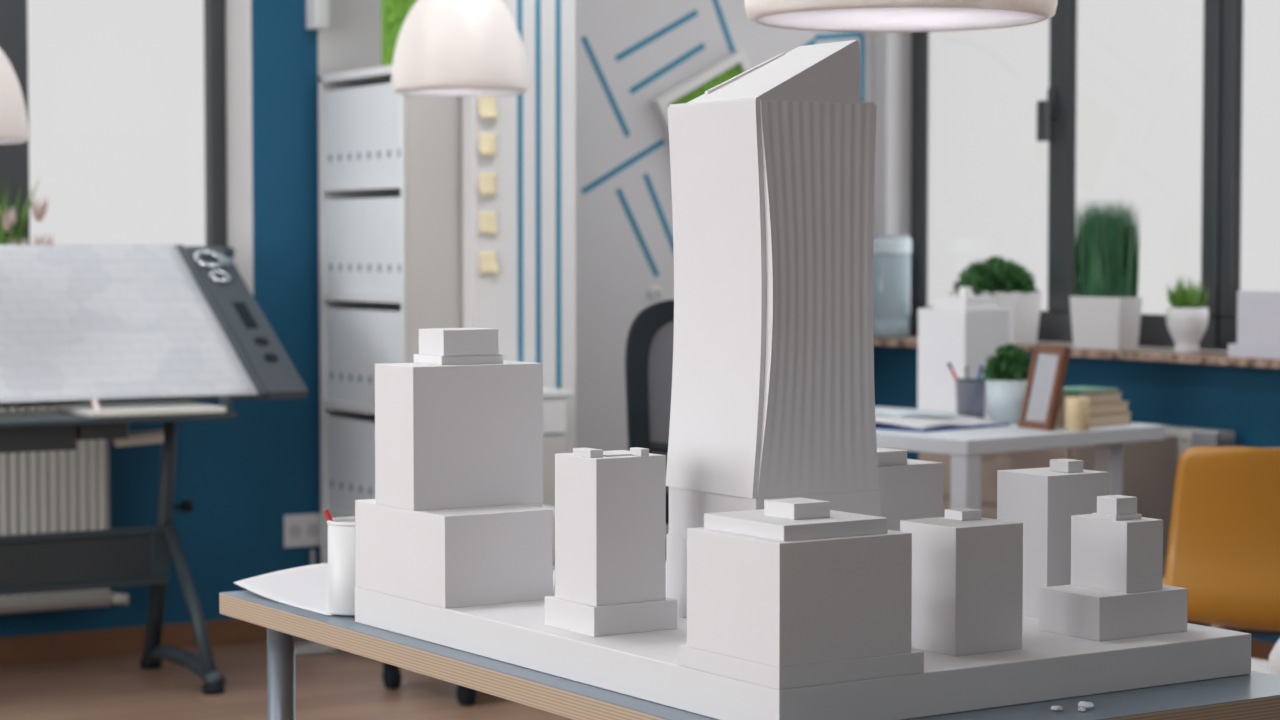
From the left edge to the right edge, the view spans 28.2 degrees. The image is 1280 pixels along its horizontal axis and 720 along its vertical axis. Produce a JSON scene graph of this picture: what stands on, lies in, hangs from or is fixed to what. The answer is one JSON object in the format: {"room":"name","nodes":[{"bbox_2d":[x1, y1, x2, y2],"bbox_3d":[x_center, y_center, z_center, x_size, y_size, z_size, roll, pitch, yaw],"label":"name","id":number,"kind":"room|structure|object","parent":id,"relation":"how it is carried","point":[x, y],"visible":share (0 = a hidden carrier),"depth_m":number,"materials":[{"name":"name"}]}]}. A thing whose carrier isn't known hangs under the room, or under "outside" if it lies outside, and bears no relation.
{"room":"design studio","nodes":[
{"label":"design studio","id":0,"kind":"room"},
{"bbox_2d":[0,174,53,244],"bbox_3d":[-1.853,-0.327,7.378,0.314,0.449,0.184,-1,3,-13],"label":"potted flower","id":1,"kind":"object","parent":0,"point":[7,221],"visible":0.45,"depth_m":7.37,"materials":[{"name":"green plant"}]},
{"bbox_2d":[0,640,573,719],"bbox_3d":[-0.139,1.132,2.644,8.560,0.100,10.360,-2,3,-31],"label":"floor","id":2,"kind":"structure","parent":0,"point":[338,685],"depth_m":6.86,"materials":[{"name":"brown wood"}]},
{"bbox_2d":[0,245,307,694],"bbox_3d":[-1.604,0.293,6.816,1.325,1.201,0.731,-2,3,-31],"label":"table","id":3,"kind":"object","parent":2,"relation":"on","point":[35,563],"visible":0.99,"depth_m":6.91,"materials":[{"name":"grey metal"}]},
{"bbox_2d":[0,245,257,402],"bbox_3d":[-1.673,-0.106,6.798,1.145,0.401,0.626,-2,3,-31],"label":"sheet","id":4,"kind":"object","parent":3,"relation":"on","point":[78,322],"visible":1,"depth_m":6.90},
{"bbox_2d":[56,401,225,417],"bbox_3d":[-1.315,0.130,6.718,0.370,0.016,0.280,-2,3,-31],"label":"shelf","id":5,"kind":"object","parent":3,"relation":"attached to","point":[75,409],"depth_m":6.64,"materials":[{"name":"white metal"}]},
{"bbox_2d":[193,250,222,269],"bbox_3d":[-1.237,-0.288,7.319,0.090,0.057,0.078,-2,3,-31],"label":"ring","id":6,"kind":"object","parent":3,"relation":"on","point":[198,254],"visible":1,"depth_m":7.30,"materials":[{"name":"silver metal"}]},
{"bbox_2d":[209,269,230,283],"bbox_3d":[-1.195,-0.237,7.259,0.064,0.043,0.056,-2,3,-31],"label":"ring","id":7,"kind":"object","parent":3,"relation":"on","point":[213,274],"visible":1,"depth_m":7.25,"materials":[{"name":"silver metal"}]},
{"bbox_2d":[218,246,234,267],"bbox_3d":[-1.187,-0.296,7.327,0.044,0.061,0.058,-2,3,-31],"label":"jar","id":8,"kind":"object","parent":3,"relation":"on","point":[227,256],"visible":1,"depth_m":7.31,"materials":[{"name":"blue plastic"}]},
{"bbox_2d":[186,246,307,399],"bbox_3d":[-1.109,-0.112,7.146,0.118,0.413,0.624,-2,3,-31],"label":"tray","id":9,"kind":"object","parent":3,"relation":"on","point":[274,376],"depth_m":7.08,"materials":[{"name":"black plastic"}]},
{"bbox_2d":[295,550,339,654],"bbox_3d":[-0.948,0.722,7.619,0.158,0.270,0.348,0,3,7],"label":"power cable","id":10,"kind":"object","parent":2,"relation":"on","point":[314,647],"visible":0.37,"depth_m":7.50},
{"bbox_2d":[318,65,462,563],"bbox_3d":[-0.692,0.002,7.574,0.302,1.713,0.605,-2,3,-31],"label":"bookcase","id":11,"kind":"object","parent":2,"relation":"on","point":[430,185],"visible":0.28,"depth_m":7.29,"materials":[{"name":"white paint"}]},
{"bbox_2d":[326,90,334,182],"bbox_3d":[-0.826,-0.675,7.746,0.252,0.278,0.069,-2,3,-31],"label":"ring binder","id":12,"kind":"object","parent":11,"relation":"on","point":[330,95],"visible":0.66,"depth_m":7.68,"materials":[{"name":"white paper"}]},
{"bbox_2d":[326,200,335,291],"bbox_3d":[-0.826,-0.347,7.760,0.252,0.278,0.069,-2,3,-31],"label":"ring binder","id":13,"kind":"object","parent":11,"relation":"on","point":[330,204],"visible":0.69,"depth_m":7.69,"materials":[{"name":"plastic"}]},
{"bbox_2d":[335,89,344,182],"bbox_3d":[-0.791,-0.672,7.686,0.252,0.278,0.069,-2,3,-31],"label":"ring binder","id":14,"kind":"object","parent":11,"relation":"on","point":[340,93],"visible":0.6,"depth_m":7.62,"materials":[{"name":"plastic"}]},
{"bbox_2d":[336,199,344,291],"bbox_3d":[-0.790,-0.345,7.701,0.252,0.278,0.069,-2,3,-31],"label":"ring binder","id":15,"kind":"object","parent":11,"relation":"on","point":[340,203],"visible":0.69,"depth_m":7.64,"materials":[{"name":"white paper"}]},
{"bbox_2d":[345,88,353,181],"bbox_3d":[-0.755,-0.670,7.627,0.252,0.278,0.069,-2,3,-31],"label":"ring binder","id":16,"kind":"object","parent":11,"relation":"on","point":[349,92],"visible":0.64,"depth_m":7.56,"materials":[{"name":"plastic"}]},
{"bbox_2d":[345,199,354,292],"bbox_3d":[-0.755,-0.342,7.641,0.252,0.278,0.069,-2,3,-31],"label":"ring binder","id":17,"kind":"object","parent":11,"relation":"on","point":[349,203],"visible":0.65,"depth_m":7.58,"materials":[{"name":"plastic"}]},
{"bbox_2d":[327,414,374,508],"bbox_3d":[-0.826,0.308,7.790,0.252,0.278,0.069,-2,3,-31],"label":"ring binder","id":18,"kind":"object","parent":11,"relation":"on","point":[331,420],"visible":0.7,"depth_m":7.73,"materials":[{"name":"white paper"}]},
{"bbox_2d":[337,416,374,510],"bbox_3d":[-0.791,0.311,7.730,0.252,0.278,0.069,-2,3,-31],"label":"ring binder","id":19,"kind":"object","parent":11,"relation":"on","point":[341,421],"visible":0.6,"depth_m":7.67,"materials":[{"name":"white paper"}]},
{"bbox_2d":[354,86,363,181],"bbox_3d":[-0.720,-0.667,7.567,0.252,0.278,0.069,-2,3,-31],"label":"ring binder","id":20,"kind":"object","parent":11,"relation":"on","point":[358,91],"visible":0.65,"depth_m":7.50,"materials":[{"name":"white paper"}]},
{"bbox_2d":[355,198,364,292],"bbox_3d":[-0.720,-0.339,7.582,0.252,0.278,0.069,-2,3,-31],"label":"ring binder","id":21,"kind":"object","parent":11,"relation":"on","point":[359,203],"visible":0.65,"depth_m":7.52,"materials":[{"name":"plastic"}]},
{"bbox_2d":[346,418,374,512],"bbox_3d":[-0.755,0.313,7.671,0.252,0.278,0.069,-2,3,-31],"label":"ring binder","id":22,"kind":"object","parent":11,"relation":"on","point":[350,423],"visible":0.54,"depth_m":7.61,"materials":[{"name":"white paper"}]},
{"bbox_2d":[327,307,400,400],"bbox_3d":[-0.826,-0.020,7.775,0.252,0.278,0.069,-2,3,-31],"label":"ring binder","id":23,"kind":"object","parent":11,"relation":"on","point":[331,312],"visible":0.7,"depth_m":7.71,"materials":[{"name":"white paper"}]},
{"bbox_2d":[336,308,394,401],"bbox_3d":[-0.790,-0.017,7.716,0.252,0.278,0.069,-2,3,-31],"label":"ring binder","id":24,"kind":"object","parent":11,"relation":"on","point":[340,313],"visible":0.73,"depth_m":7.65,"materials":[{"name":"white paper"}]},
{"bbox_2d":[356,419,374,499],"bbox_3d":[-0.719,0.316,7.611,0.252,0.278,0.069,-2,3,-31],"label":"ring binder","id":25,"kind":"object","parent":11,"relation":"on","point":[360,424],"visible":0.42,"depth_m":7.55,"materials":[{"name":"white paper"}]},
{"bbox_2d":[364,85,373,180],"bbox_3d":[-0.684,-0.664,7.507,0.252,0.278,0.069,-2,3,-31],"label":"ring binder","id":26,"kind":"object","parent":11,"relation":"on","point":[368,90],"visible":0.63,"depth_m":7.44,"materials":[{"name":"plastic"}]},
{"bbox_2d":[364,198,374,293],"bbox_3d":[-0.684,-0.337,7.522,0.252,0.278,0.069,-2,3,-31],"label":"ring binder","id":27,"kind":"object","parent":11,"relation":"on","point":[369,203],"visible":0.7,"depth_m":7.46,"materials":[{"name":"plastic"}]},
{"bbox_2d":[365,421,374,498],"bbox_3d":[-0.684,0.319,7.551,0.252,0.278,0.069,-2,3,-31],"label":"ring binder","id":28,"kind":"object","parent":11,"relation":"on","point":[369,425],"visible":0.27,"depth_m":7.49,"materials":[{"name":"white paper"}]},
{"bbox_2d":[346,308,400,402],"bbox_3d":[-0.755,-0.014,7.656,0.252,0.278,0.069,-2,3,-31],"label":"ring binder","id":29,"kind":"object","parent":11,"relation":"on","point":[350,313],"visible":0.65,"depth_m":7.59,"materials":[{"name":"plastic"}]},
{"bbox_2d":[355,309,400,404],"bbox_3d":[-0.720,-0.012,7.596,0.252,0.278,0.069,-2,3,-31],"label":"ring binder","id":30,"kind":"object","parent":11,"relation":"on","point":[359,314],"visible":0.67,"depth_m":7.53,"materials":[{"name":"plastic"}]},
{"bbox_2d":[365,310,390,405],"bbox_3d":[-0.684,-0.009,7.537,0.252,0.278,0.069,-2,3,-31],"label":"ring binder","id":31,"kind":"object","parent":11,"relation":"on","point":[369,314],"visible":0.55,"depth_m":7.47,"materials":[{"name":"plastic"}]},
{"bbox_2d":[374,84,383,180],"bbox_3d":[-0.649,-0.662,7.448,0.252,0.278,0.069,-2,3,-31],"label":"ring binder","id":32,"kind":"object","parent":11,"relation":"on","point":[379,88],"visible":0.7,"depth_m":7.38,"materials":[{"name":"plastic"}]},
{"bbox_2d":[375,198,384,293],"bbox_3d":[-0.649,-0.334,7.463,0.252,0.278,0.069,-2,3,-31],"label":"ring binder","id":33,"kind":"object","parent":11,"relation":"on","point":[379,202],"visible":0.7,"depth_m":7.40,"materials":[{"name":"white paper"}]},
{"bbox_2d":[375,310,400,363],"bbox_3d":[-0.649,-0.006,7.477,0.252,0.278,0.069,-2,3,-31],"label":"ring binder","id":34,"kind":"object","parent":11,"relation":"on","point":[379,315],"visible":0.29,"depth_m":7.41,"materials":[{"name":"plastic"}]},
{"bbox_2d":[384,197,394,293],"bbox_3d":[-0.614,-0.331,7.403,0.252,0.278,0.069,-2,3,-31],"label":"ring binder","id":35,"kind":"object","parent":11,"relation":"on","point":[389,203],"visible":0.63,"depth_m":7.34,"materials":[{"name":"white paper"}]},
{"bbox_2d":[384,83,394,179],"bbox_3d":[-0.614,-0.659,7.388,0.252,0.278,0.069,-2,3,-31],"label":"ring binder","id":36,"kind":"object","parent":11,"relation":"on","point":[389,141],"visible":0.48,"depth_m":7.32,"materials":[{"name":"plastic"}]},
{"bbox_2d":[385,311,400,363],"bbox_3d":[-0.613,-0.004,7.418,0.252,0.278,0.069,-2,3,-31],"label":"ring binder","id":37,"kind":"object","parent":11,"relation":"on","point":[389,315],"visible":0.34,"depth_m":7.35,"materials":[{"name":"plastic"}]},
{"bbox_2d":[394,92,400,179],"bbox_3d":[-0.578,-0.656,7.328,0.252,0.278,0.069,-2,3,-31],"label":"ring binder","id":38,"kind":"object","parent":11,"relation":"on","point":[396,95],"visible":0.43,"depth_m":7.28,"materials":[{"name":"plastic"}]},
{"bbox_2d":[395,197,400,294],"bbox_3d":[-0.578,-0.329,7.343,0.252,0.278,0.069,-2,3,-31],"label":"ring binder","id":39,"kind":"object","parent":11,"relation":"on","point":[397,199],"visible":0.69,"depth_m":7.29,"materials":[{"name":"white paper"}]},
{"bbox_2d":[395,312,400,362],"bbox_3d":[-0.578,-0.001,7.358,0.252,0.278,0.069,-2,3,-31],"label":"ring binder","id":40,"kind":"object","parent":11,"relation":"on","point":[397,314],"visible":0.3,"depth_m":7.30,"materials":[{"name":"white paper"}]},
{"bbox_2d":[381,0,416,65],"bbox_3d":[-0.628,-1.102,7.475,0.260,0.500,0.064,-2,3,-31],"label":"panel","id":41,"kind":"object","parent":11,"relation":"on","point":[394,13],"visible":0.12,"depth_m":7.41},
{"bbox_2d":[382,506,554,705],"bbox_3d":[-0.442,0.643,6.828,0.348,0.500,0.421,-2,3,-34],"label":"pedestal","id":42,"kind":"object","parent":2,"relation":"on","point":[391,675],"visible":0.15,"depth_m":6.76,"materials":[{"name":"white paint"}]},
{"bbox_2d":[542,387,572,507],"bbox_3d":[-0.364,0.480,7.218,0.320,0.790,0.193,-2,3,-31],"label":"base cabinet","id":43,"kind":"object","parent":2,"relation":"on","point":[554,399],"visible":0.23,"depth_m":7.19,"materials":[{"name":"white paint"}]},
{"bbox_2d":[543,387,572,397],"bbox_3d":[-0.369,0.095,7.210,0.320,0.020,0.173,-2,3,-31],"label":"countertop","id":44,"kind":"structure","parent":43,"relation":"on","point":[547,392],"depth_m":7.19,"materials":[{"name":"white paint"}]},
{"bbox_2d":[625,299,673,524],"bbox_3d":[0.164,0.394,5.868,0.616,1.085,0.669,0,3,-7],"label":"office chair","id":45,"kind":"object","parent":2,"relation":"on","point":[649,342],"visible":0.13,"depth_m":5.54,"materials":[{"name":"black plastic"}]},
{"bbox_2d":[219,566,1279,719],"bbox_3d":[0.083,0.692,2.970,0.672,0.750,1.278,-2,3,-33],"label":"table","id":46,"kind":"object","parent":2,"relation":"on","point":[1255,695],"visible":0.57,"depth_m":2.64,"materials":[{"name":"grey wood"}]},
{"bbox_2d":[233,563,335,615],"bbox_3d":[-0.329,0.288,3.289,0.300,0.027,0.275,-2,3,-33],"label":"paper sheet","id":47,"kind":"object","parent":46,"relation":"on","point":[303,587],"visible":0.21,"depth_m":3.30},
{"bbox_2d":[327,517,355,615],"bbox_3d":[-0.346,0.251,3.116,0.073,0.113,0.073,-2,3,-31],"label":"pencil cup","id":48,"kind":"object","parent":47,"relation":"on","point":[341,531],"visible":0.44,"depth_m":3.08,"materials":[{"name":"ceramic"}]},
{"bbox_2d":[355,570,1250,719],"bbox_3d":[0.150,0.300,2.859,0.616,0.043,0.850,-2,3,-33],"label":"model base","id":49,"kind":"object","parent":46,"relation":"on","point":[1048,666],"visible":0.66,"depth_m":2.56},
{"bbox_2d":[355,328,552,607],"bbox_3d":[-0.206,0.118,2.990,0.174,0.308,0.220,-2,3,-33],"label":"block","id":50,"kind":"object","parent":49,"relation":"on","point":[456,517],"visible":0.97,"depth_m":2.94,"materials":[{"name":"plastic"}]},
{"bbox_2d":[545,447,676,636],"bbox_3d":[-0.031,0.188,2.716,0.105,0.193,0.100,-2,3,-33],"label":"tower block","id":51,"kind":"object","parent":49,"relation":"on","point":[610,506],"visible":1,"depth_m":2.68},
{"bbox_2d":[666,40,880,617],"bbox_3d":[0.148,-0.031,2.774,0.173,0.626,0.174,-2,3,-33],"label":"skyscraper","id":52,"kind":"object","parent":49,"relation":"on","point":[772,167],"visible":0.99,"depth_m":2.71,"materials":[{"name":"plastic"}]},
{"bbox_2d":[678,497,923,689],"bbox_3d":[0.154,0.215,2.446,0.172,0.164,0.164,-2,3,-33],"label":"block","id":53,"kind":"object","parent":49,"relation":"on","point":[789,593],"visible":1,"depth_m":2.38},
{"bbox_2d":[877,447,942,530],"bbox_3d":[0.273,0.188,3.025,0.149,0.166,0.090,-2,3,-33],"label":"block","id":54,"kind":"object","parent":49,"relation":"on","point":[910,488],"visible":0.27,"depth_m":3.00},
{"bbox_2d":[900,508,1022,655],"bbox_3d":[0.325,0.222,2.582,0.089,0.137,0.087,-2,3,-33],"label":"block","id":55,"kind":"object","parent":49,"relation":"on","point":[967,566],"visible":0.94,"depth_m":2.55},
{"bbox_2d":[997,459,1108,617],"bbox_3d":[0.457,0.195,2.826,0.091,0.170,0.082,-2,3,-33],"label":"block","id":56,"kind":"object","parent":49,"relation":"on","point":[1045,500],"visible":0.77,"depth_m":2.79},
{"bbox_2d":[1039,495,1187,640],"bbox_3d":[0.500,0.215,2.690,0.127,0.142,0.091,-2,3,-33],"label":"block","id":57,"kind":"object","parent":49,"relation":"on","point":[1117,590],"visible":1,"depth_m":2.67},
{"bbox_2d":[875,406,1163,509],"bbox_3d":[0.720,0.530,6.671,0.760,0.740,1.020,-2,3,-41],"label":"desk","id":58,"kind":"object","parent":2,"relation":"on","point":[965,447],"visible":0.27,"depth_m":6.20,"materials":[{"name":"laminate"}]},
{"bbox_2d":[875,415,1008,431],"bbox_3d":[0.677,0.152,6.529,0.340,0.028,0.410,-3,4,-44],"label":"notebook","id":59,"kind":"object","parent":58,"relation":"on","point":[916,423],"visible":0.69,"depth_m":6.39,"materials":[{"name":"white paper"}]},
{"bbox_2d":[875,410,958,417],"bbox_3d":[0.669,0.135,6.552,0.220,0.019,0.200,-2,3,-41],"label":"page","id":60,"kind":"object","parent":59,"relation":"on","point":[894,413],"visible":0.84,"depth_m":6.50,"materials":[{"name":"white paper"}]},
{"bbox_2d":[918,287,1008,413],"bbox_3d":[0.889,-0.029,7.014,0.165,0.345,0.190,-2,3,-36],"label":"model","id":61,"kind":"object","parent":58,"relation":"on","point":[961,330],"visible":0.88,"depth_m":6.95},
{"bbox_2d":[956,378,985,417],"bbox_3d":[0.880,0.102,6.791,0.083,0.103,0.083,-2,3,-31],"label":"pen holder","id":62,"kind":"object","parent":58,"relation":"on","point":[970,393],"visible":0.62,"depth_m":6.76,"materials":[{"name":"grey metal"}]},
{"bbox_2d":[980,342,1031,423],"bbox_3d":[0.959,0.057,6.606,0.156,0.210,0.156,-2,3,-31],"label":"potted plant","id":63,"kind":"object","parent":58,"relation":"on","point":[1006,373],"visible":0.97,"depth_m":6.57,"materials":[{"name":"green plant"}]},
{"bbox_2d":[1018,344,1070,430],"bbox_3d":[1.014,0.069,6.393,0.070,0.213,0.136,-1,3,-24],"label":"photo frame","id":64,"kind":"object","parent":58,"relation":"on","point":[1049,363],"visible":1,"depth_m":6.38,"materials":[{"name":"brown wood"}]},
{"bbox_2d":[1025,353,1058,421],"bbox_3d":[1.012,0.069,6.392,0.046,0.174,0.102,-1,3,-24],"label":"photo","id":65,"kind":"object","parent":64,"relation":"attached to","point":[1042,387],"depth_m":6.39},
{"bbox_2d":[1064,395,1089,430],"bbox_3d":[1.086,0.130,6.338,0.062,0.088,0.062,-2,3,-31],"label":"candle","id":66,"kind":"object","parent":58,"relation":"on","point":[1076,409],"visible":1,"depth_m":6.31,"materials":[{"name":"beige wax"}]},
{"bbox_2d":[1056,412,1131,426],"bbox_3d":[1.139,0.150,6.551,0.205,0.030,0.150,-2,3,-40],"label":"book","id":67,"kind":"object","parent":58,"relation":"on","point":[1111,418],"visible":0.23,"depth_m":6.50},
{"bbox_2d":[1058,401,1129,414],"bbox_3d":[1.139,0.120,6.550,0.196,0.028,0.142,-2,3,-40],"label":"book","id":68,"kind":"object","parent":67,"relation":"on","point":[1109,407],"visible":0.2,"depth_m":6.50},
{"bbox_2d":[1060,392,1122,402],"bbox_3d":[1.129,0.095,6.538,0.175,0.024,0.134,-2,3,-40],"label":"book","id":69,"kind":"object","parent":68,"relation":"on","point":[1115,396],"visible":0.28,"depth_m":6.49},
{"bbox_2d":[1062,386,1118,393],"bbox_3d":[1.129,0.077,6.538,0.153,0.010,0.128,-2,3,-40],"label":"book","id":70,"kind":"object","parent":69,"relation":"on","point":[1076,389],"visible":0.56,"depth_m":6.49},
{"bbox_2d":[919,435,1177,577],"bbox_3d":[1.167,0.536,7.428,0.415,0.660,0.700,-2,3,-31],"label":"desk","id":71,"kind":"object","parent":2,"relation":"on","point":[1149,468],"visible":0.06,"depth_m":7.19,"materials":[{"name":"wood"}]},
{"bbox_2d":[1163,446,1279,636],"bbox_3d":[1.375,0.564,5.457,0.524,0.791,0.487,0,3,8],"label":"shell chair","id":72,"kind":"object","parent":2,"relation":"on","point":[1224,543],"visible":0.83,"depth_m":5.28,"materials":[{"name":"orange plastic"}]},
{"bbox_2d":[1251,639,1279,675],"bbox_3d":[1.258,0.628,4.347,0.462,0.759,0.467,0,3,0],"label":"chair","id":73,"kind":"object","parent":2,"relation":"on","point":[1272,666],"visible":0.26,"depth_m":4.17,"materials":[{"name":"plastic"}]},
{"bbox_2d":[0,0,872,636],"bbox_3d":[-2.647,-0.613,6.941,8.140,3.000,0.282,-2,3,-31],"label":"wall","id":74,"kind":"structure","parent":0,"point":[241,476],"depth_m":7.78,"materials":[{"name":"teal paint"}]},
{"bbox_2d":[0,404,128,613],"bbox_3d":[-2.062,0.374,7.063,1.324,0.703,0.104,-2,3,-31],"label":"radiator","id":75,"kind":"object","parent":74,"relation":"attached to","point":[65,490],"visible":0.41,"depth_m":7.28,"materials":[{"name":"white metal"}]},
{"bbox_2d":[0,0,226,246],"bbox_3d":[-1.986,-0.915,7.402,1.644,1.622,0.060,-2,3,-31],"label":"window","id":76,"kind":"structure","parent":74,"relation":"in","point":[14,158],"depth_m":7.78,"materials":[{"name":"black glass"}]},
{"bbox_2d":[0,619,266,663],"bbox_3d":[-3.535,0.879,6.311,5.900,0.075,0.016,-2,3,-31],"label":"baseboard","id":77,"kind":"structure","parent":74,"relation":"attached to","point":[25,648],"depth_m":7.48,"materials":[{"name":"brown wood"}]},
{"bbox_2d":[226,0,252,294],"bbox_3d":[-1.942,-0.901,7.330,1.660,1.660,0.310,-2,3,-31],"label":"trim","id":78,"kind":"structure","parent":74,"relation":"attached to","point":[238,12],"depth_m":7.72,"materials":[{"name":"white paint"}]},
{"bbox_2d":[284,513,320,547],"bbox_3d":[-1.028,0.520,7.782,0.125,0.100,0.014,-2,3,-31],"label":"wall socket","id":79,"kind":"object","parent":74,"relation":"attached to","point":[300,530],"visible":1,"depth_m":7.78,"materials":[{"name":"white paint"}]},
{"bbox_2d":[306,0,328,29],"bbox_3d":[-0.974,-1.180,7.698,0.045,0.360,0.079,-2,3,-31],"label":"junction box","id":80,"kind":"object","parent":74,"relation":"attached to","point":[317,11],"visible":1,"depth_m":7.68,"materials":[{"name":"white paint"}]},
{"bbox_2d":[651,50,750,139],"bbox_3d":[0.268,-0.774,8.470,0.512,0.512,0.046,-2,3,-31],"label":"panel","id":81,"kind":"object","parent":74,"relation":"attached to","point":[736,63],"visible":0.14,"depth_m":8.41,"materials":[{"name":"white paint"}]},
{"bbox_2d":[462,0,575,452],"bbox_3d":[-0.346,-0.431,7.342,0.332,2.600,0.072,-2,3,-31],"label":"wall partition","id":82,"kind":"structure","parent":0,"point":[531,302],"depth_m":7.32,"materials":[{"name":"white paint"}]},
{"bbox_2d":[479,133,496,155],"bbox_3d":[-0.428,-0.611,7.230,0.061,0.066,0.020,-2,3,-31],"label":"sticky note","id":83,"kind":"object","parent":82,"relation":"attached to","point":[488,142],"visible":1,"depth_m":7.23,"materials":[{"name":"yellow paper"}]},
{"bbox_2d":[479,173,496,194],"bbox_3d":[-0.428,-0.498,7.235,0.056,0.062,0.019,-2,3,-31],"label":"sticky note","id":84,"kind":"object","parent":82,"relation":"attached to","point":[487,181],"visible":1,"depth_m":7.24,"materials":[{"name":"yellow paper"}]},
{"bbox_2d":[478,96,498,118],"bbox_3d":[-0.428,-0.716,7.225,0.060,0.065,0.020,-2,3,-31],"label":"sticky note","id":85,"kind":"object","parent":82,"relation":"attached to","point":[487,104],"visible":1,"depth_m":7.23,"materials":[{"name":"yellow paper"}]},
{"bbox_2d":[479,212,497,234],"bbox_3d":[-0.430,-0.389,7.244,0.060,0.065,0.013,-2,3,-34],"label":"sticky note","id":86,"kind":"object","parent":82,"relation":"attached to","point":[487,220],"visible":1,"depth_m":7.25,"materials":[{"name":"yellow paper"}]},
{"bbox_2d":[478,251,499,273],"bbox_3d":[-0.430,-0.277,7.251,0.063,0.066,0.016,-1,3,-20],"label":"sticky note","id":87,"kind":"object","parent":82,"relation":"attached to","point":[488,263],"visible":1,"depth_m":7.25,"materials":[{"name":"yellow paper"}]},
{"bbox_2d":[873,32,1279,642],"bbox_3d":[3.363,-0.510,4.646,0.140,3.000,9.800,-2,3,-31],"label":"wall","id":88,"kind":"structure","parent":0,"point":[1245,401],"depth_m":7.81,"materials":[{"name":"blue paint"}]},
{"bbox_2d":[874,336,1279,368],"bbox_3d":[1.651,-0.007,7.377,0.250,0.025,3.400,-2,3,-31],"label":"trim","id":89,"kind":"structure","parent":88,"relation":"attached to","point":[1142,353],"depth_m":7.45,"materials":[{"name":"stone"}]},
{"bbox_2d":[873,235,910,337],"bbox_3d":[0.837,-0.251,8.663,0.169,0.347,0.169,-2,3,-31],"label":"water bottle","id":90,"kind":"object","parent":89,"relation":"on","point":[891,253],"visible":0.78,"depth_m":8.59,"materials":[{"name":"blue plastic"}]},
{"bbox_2d":[949,255,1041,344],"bbox_3d":[1.135,-0.195,8.142,0.178,0.281,0.394,-1,3,-28],"label":"potted plant","id":91,"kind":"object","parent":89,"relation":"on","point":[1011,283],"visible":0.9,"depth_m":8.03,"materials":[{"name":"green plant"}]},
{"bbox_2d":[1069,197,1141,349],"bbox_3d":[1.404,-0.264,7.684,0.104,0.461,0.235,-2,3,-31],"label":"potted plant","id":92,"kind":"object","parent":89,"relation":"on","point":[1106,306],"depth_m":7.63,"materials":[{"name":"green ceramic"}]},
{"bbox_2d":[1166,275,1208,353],"bbox_3d":[1.585,-0.138,7.384,0.124,0.236,0.120,1,3,15],"label":"succulent pot","id":93,"kind":"object","parent":89,"relation":"on","point":[1187,320],"visible":1,"depth_m":7.35,"materials":[{"name":"white ceramic"}]},
{"bbox_2d":[1228,290,1279,358],"bbox_3d":[1.784,-0.100,7.097,0.160,0.185,0.250,-2,3,-31],"label":"model","id":94,"kind":"object","parent":89,"relation":"on","point":[1258,311],"visible":1,"depth_m":7.08},
{"bbox_2d":[1130,422,1234,465],"bbox_3d":[1.315,0.434,7.830,0.086,0.513,1.352,-2,3,-31],"label":"table","id":95,"kind":"object","parent":88,"relation":"attached to","point":[1188,437],"visible":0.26,"depth_m":7.29,"materials":[{"name":"wood"}]},
{"bbox_2d":[1130,422,1234,439],"bbox_3d":[1.321,0.193,7.824,0.070,0.030,1.350,-2,3,-31],"label":"grille","id":96,"kind":"object","parent":95,"relation":"attached to","point":[1183,433],"depth_m":7.30,"materials":[{"name":"metal"}]},
{"bbox_2d":[1192,432,1219,447],"bbox_3d":[1.613,0.240,7.271,0.014,0.065,0.102,-2,3,-31],"label":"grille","id":97,"kind":"object","parent":95,"relation":"attached to","point":[1208,439],"depth_m":7.26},
{"bbox_2d":[1217,0,1242,350],"bbox_3d":[2.126,-0.852,6.814,0.035,1.712,1.614,-2,3,-31],"label":"window frame","id":98,"kind":"structure","parent":88,"relation":"in","point":[1231,11],"depth_m":7.47,"materials":[{"name":"black metal"}]},
{"bbox_2d":[910,0,1219,350],"bbox_3d":[1.310,-0.912,8.142,0.085,1.712,1.508,-2,3,-31],"label":"window","id":99,"kind":"structure","parent":98,"relation":"attached to","point":[1056,115],"depth_m":8.11,"materials":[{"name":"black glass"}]},
{"bbox_2d":[1251,639,1275,660],"bbox_3d":[3.301,0.953,4.664,0.016,0.075,9.780,-2,3,-31],"label":"baseboard","id":100,"kind":"structure","parent":88,"relation":"attached to","point":[1262,650],"depth_m":7.24,"materials":[{"name":"brown wood"}]},
{"bbox_3d":[-0.139,-1.965,2.505,8.560,0.100,10.360,-2,3,-31],"label":"ceiling","id":101,"kind":"structure","parent":0,"visible":0},
{"bbox_2d":[0,49,27,143],"bbox_3d":[-1.721,-1.317,6.366,0.359,1.540,0.359,-2,3,-31],"label":"pendant lamp","id":102,"kind":"object","parent":101,"relation":"hanging from","point":[13,118],"visible":1,"depth_m":6.34,"materials":[{"name":"white"}]},
{"bbox_2d":[391,0,527,95],"bbox_3d":[-0.474,-1.401,6.671,0.359,1.399,0.359,-2,3,-31],"label":"pendant lamp","id":103,"kind":"object","parent":101,"relation":"hanging from","point":[443,47],"visible":1,"depth_m":6.56,"materials":[{"name":"white"}]},
{"bbox_2d":[398,89,521,95],"bbox_3d":[-0.474,-0.706,6.702,0.331,0.004,0.331,-2,3,-31],"label":"diffuser","id":104,"kind":"object","parent":103,"relation":"attached to","point":[422,92],"depth_m":6.72,"materials":[{"name":"white"}]},
{"bbox_2d":[745,0,1057,32],"bbox_3d":[0.343,-1.198,3.324,0.409,1.504,0.409,-2,3,-31],"label":"pendant lamp","id":105,"kind":"object","parent":101,"relation":"hanging from","point":[871,16],"visible":1,"depth_m":3.29,"materials":[{"name":"white"}]},
{"bbox_2d":[757,7,1044,30],"bbox_3d":[0.343,-0.450,3.357,0.378,0.004,0.378,-2,3,-31],"label":"diffuser","id":106,"kind":"object","parent":105,"relation":"attached to","point":[798,18],"depth_m":3.34,"materials":[{"name":"white"}]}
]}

